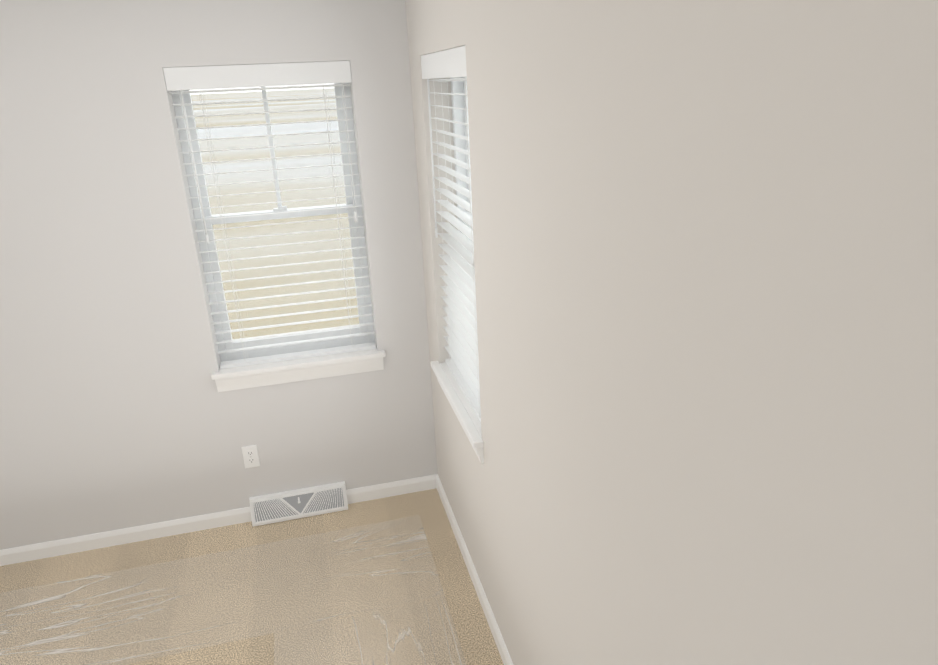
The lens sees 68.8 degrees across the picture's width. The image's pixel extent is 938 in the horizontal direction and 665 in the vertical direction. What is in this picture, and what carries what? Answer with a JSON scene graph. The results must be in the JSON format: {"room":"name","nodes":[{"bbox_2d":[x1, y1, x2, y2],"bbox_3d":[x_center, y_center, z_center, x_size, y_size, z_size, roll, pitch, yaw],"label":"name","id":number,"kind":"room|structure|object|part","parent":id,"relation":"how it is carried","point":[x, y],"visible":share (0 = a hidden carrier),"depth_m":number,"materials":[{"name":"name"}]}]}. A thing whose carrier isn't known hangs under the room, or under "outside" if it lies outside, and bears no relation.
{"room":"empty bedroom","nodes":[
{"label":"empty bedroom","id":0,"kind":"room"},
{"bbox_2d":[0,0,437,549],"bbox_3d":[-1.728,-0.179,2.904,3.482,2.440,0.200,-7,21,-13],"label":"wall","id":1,"kind":"structure","parent":0,"point":[118,410],"depth_m":2.91,"materials":[{"name":"white paint"}]},
{"bbox_2d":[0,507,251,565],"bbox_3d":[-2.100,1.021,3.116,2.154,0.076,0.013,-7,21,-13],"label":"baseboard","id":2,"kind":"structure","parent":1,"relation":"attached to","point":[14,555],"depth_m":3.22,"materials":[{"name":"white paint"}]},
{"bbox_2d":[241,445,259,467],"bbox_3d":[-1.036,0.591,3.253,0.070,0.115,0.008,-7,21,-13],"label":"electrical outlet","id":3,"kind":"object","parent":1,"relation":"attached to","point":[250,456],"visible":1,"depth_m":3.25,"materials":[{"name":"white plastic"}]},
{"bbox_2d":[170,83,383,391],"bbox_3d":[-0.826,-0.451,3.035,0.756,1.375,0.219,-7,21,-13],"label":"window","id":4,"kind":"structure","parent":1,"relation":"in","point":[291,347],"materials":[{"name":"white plastic"}]},
{"bbox_3d":[-0.862,-0.809,2.991,0.660,0.612,0.028,-7,21,-13],"label":"left window sash","id":5,"kind":"part","parent":4,"relation":"part of","materials":[{"name":"white plastic"}]},
{"bbox_3d":[-0.829,-0.257,3.162,0.660,0.652,0.031,-7,21,-13],"label":"left window sash","id":6,"kind":"part","parent":4,"relation":"part of","materials":[{"name":"white plastic"}]},
{"bbox_3d":[-0.792,0.106,3.204,0.708,0.018,0.050,-7,21,-13],"label":"left window blind bottom rail","id":7,"kind":"part","parent":4,"relation":"part of","materials":[{"name":"white plastic"}]},
{"bbox_3d":[-0.773,0.191,3.172,0.756,0.072,0.024,-7,21,-13],"label":"left window sill apron","id":8,"kind":"part","parent":4,"relation":"part of","materials":[{"name":"white wood"}]},
{"bbox_2d":[211,344,385,379],"bbox_3d":[-0.788,0.129,3.202,0.780,0.024,0.151,-7,21,-13],"label":"window sill","id":9,"kind":"structure","parent":1,"relation":"attached to","point":[295,364],"depth_m":3.14,"materials":[{"name":"white paint"}]},
{"bbox_2d":[249,481,347,526],"bbox_3d":[-0.832,0.842,3.362,0.460,0.124,0.072,-7,21,-13],"label":"air vent","id":10,"kind":"object","parent":1,"relation":"in","point":[296,504],"visible":1,"depth_m":3.35,"materials":[{"name":"white metal"}]},
{"bbox_2d":[346,474,436,503],"bbox_3d":[-0.389,0.800,3.500,0.476,0.076,0.013,-7,21,-13],"label":"baseboard","id":11,"kind":"structure","parent":1,"relation":"attached to","point":[384,490],"depth_m":3.49,"materials":[{"name":"white paint"}]},
{"bbox_2d":[0,488,503,664],"bbox_3d":[-1.241,1.592,1.752,3.482,0.120,3.700,-7,21,-13],"label":"floor","id":12,"kind":"structure","parent":0,"point":[471,628],"depth_m":2.86,"materials":[{"name":"carpet"}]},
{"bbox_2d":[0,517,442,664],"bbox_3d":[-1.545,1.162,2.762,2.840,0.002,0.585,-7,21,-13],"label":"film","id":13,"kind":"object","parent":12,"relation":"on","point":[58,637],"visible":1,"depth_m":2.85,"materials":[{"name":"white"}]},
{"bbox_2d":[274,597,465,664],"bbox_3d":[-0.121,1.527,1.600,0.679,0.002,2.474,-7,21,-13],"label":"film","id":14,"kind":"object","parent":12,"relation":"on","point":[415,628],"visible":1,"depth_m":2.60,"materials":[{"name":"white"}]},
{"bbox_2d":[405,0,937,664],"bbox_3d":[0.292,0.187,1.663,0.200,2.440,3.300,-7,21,-13],"label":"wall","id":15,"kind":"structure","parent":0,"point":[705,236],"depth_m":0.97,"materials":[{"name":"white paint"}]},
{"bbox_2d":[429,77,480,421],"bbox_3d":[0.035,-0.360,2.543,0.170,1.279,0.720,-7,21,-13],"label":"window blind","id":16,"kind":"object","parent":15,"relation":"in","point":[460,330],"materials":[{"name":"white plastic"}]},
{"bbox_3d":[0.004,0.238,2.749,0.050,0.018,0.708,-7,21,-13],"label":"right window blind bottom rail","id":17,"kind":"part","parent":16,"relation":"part of","materials":[{"name":"white plastic"}]},
{"bbox_3d":[0.075,-0.107,2.644,0.031,0.652,0.660,-7,21,-13],"label":"right window sash","id":18,"kind":"part","parent":16,"relation":"part of","materials":[{"name":"white plastic"}]},
{"bbox_3d":[0.082,-0.652,2.451,0.028,0.612,0.660,-7,21,-13],"label":"right window sash","id":19,"kind":"part","parent":16,"relation":"part of","materials":[{"name":"white plastic"}]},
{"bbox_2d":[430,361,483,463],"bbox_3d":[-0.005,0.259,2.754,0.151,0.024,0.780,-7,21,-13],"label":"window sill","id":20,"kind":"structure","parent":15,"relation":"attached to","point":[465,412],"depth_m":2.67,"materials":[{"name":"white paint"}]},
{"bbox_2d":[436,474,512,664],"bbox_3d":[0.240,1.308,2.050,0.013,0.076,3.300,-7,21,-13],"label":"baseboard","id":21,"kind":"structure","parent":15,"relation":"attached to","point":[494,628],"depth_m":2.81,"materials":[{"name":"white paint"}]},
{"label":"outside","id":22,"kind":"structure","parent":0,"visible":0},
{"bbox_2d":[191,88,358,338],"bbox_3d":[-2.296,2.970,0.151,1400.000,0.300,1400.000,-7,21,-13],"label":"window panes","id":23,"kind":"structure","parent":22,"point":[293,173],"depth_m":16.39,"materials":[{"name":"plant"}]},
{"bbox_3d":[-0.846,-1.064,2.771,0.708,0.038,0.056,-7,21,-13],"label":"rail","id":24,"kind":"object","parent":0,"visible":0},
{"bbox_2d":[199,89,247,359],"bbox_3d":[-1.049,-0.445,2.938,0.014,1.221,0.054,-7,21,-13],"label":"blind cord","id":25,"kind":"object","parent":24,"relation":"hanging from","point":[202,89],"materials":[{"name":"white fabric"}]},
{"bbox_2d":[163,60,351,90],"bbox_3d":[-0.839,-1.035,2.757,0.718,0.085,0.048,-7,21,-13],"label":"blind valance","id":26,"kind":"object","parent":24,"relation":"attached to","point":[239,76],"visible":1,"depth_m":2.73,"materials":[{"name":"white wood"}]},
{"bbox_2d":[180,90,357,243],"bbox_3d":[-0.814,-0.712,2.864,0.644,0.630,0.018,-7,21,-13],"label":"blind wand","id":27,"kind":"object","parent":24,"relation":"hanging from","point":[201,205],"visible":1,"depth_m":2.80,"materials":[{"name":"white"}]},
{"bbox_2d":[323,83,355,348],"bbox_3d":[-0.549,-0.502,3.029,0.104,1.221,0.044,6,22,21],"label":"blind cord","id":28,"kind":"object","parent":24,"relation":"hanging from","point":[335,200],"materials":[{"name":"white fabric"}]},
{"bbox_3d":[-0.050,-0.932,2.315,0.056,0.038,0.708,-7,21,-13],"label":"rail","id":29,"kind":"object","parent":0,"visible":0},
{"bbox_2d":[421,46,466,78],"bbox_3d":[-0.072,-0.908,2.318,0.048,0.085,0.718,-7,21,-13],"label":"blind valance","id":30,"kind":"object","parent":29,"relation":"attached to","point":[448,63],"visible":0.67,"depth_m":2.25,"materials":[{"name":"white wood"}]},
{"bbox_2d":[433,79,456,367],"bbox_3d":[-0.082,-0.420,2.751,0.054,1.221,0.014,-7,21,-13],"label":"blind cord","id":31,"kind":"object","parent":29,"relation":"hanging from","point":[453,204],"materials":[{"name":"white fabric"}]},
{"bbox_2d":[427,79,474,265],"bbox_3d":[-0.069,-0.584,2.427,0.018,0.630,0.644,-7,21,-13],"label":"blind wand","id":32,"kind":"object","parent":29,"relation":"hanging from","point":[436,233],"visible":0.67,"depth_m":2.71,"materials":[{"name":"white"}]},
{"bbox_2d":[465,81,479,417],"bbox_3d":[0.024,-0.250,2.280,0.044,1.221,0.104,6,22,21],"label":"blind cord","id":33,"kind":"object","parent":29,"relation":"hanging from","point":[465,81],"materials":[{"name":"white fabric"}]}
]}

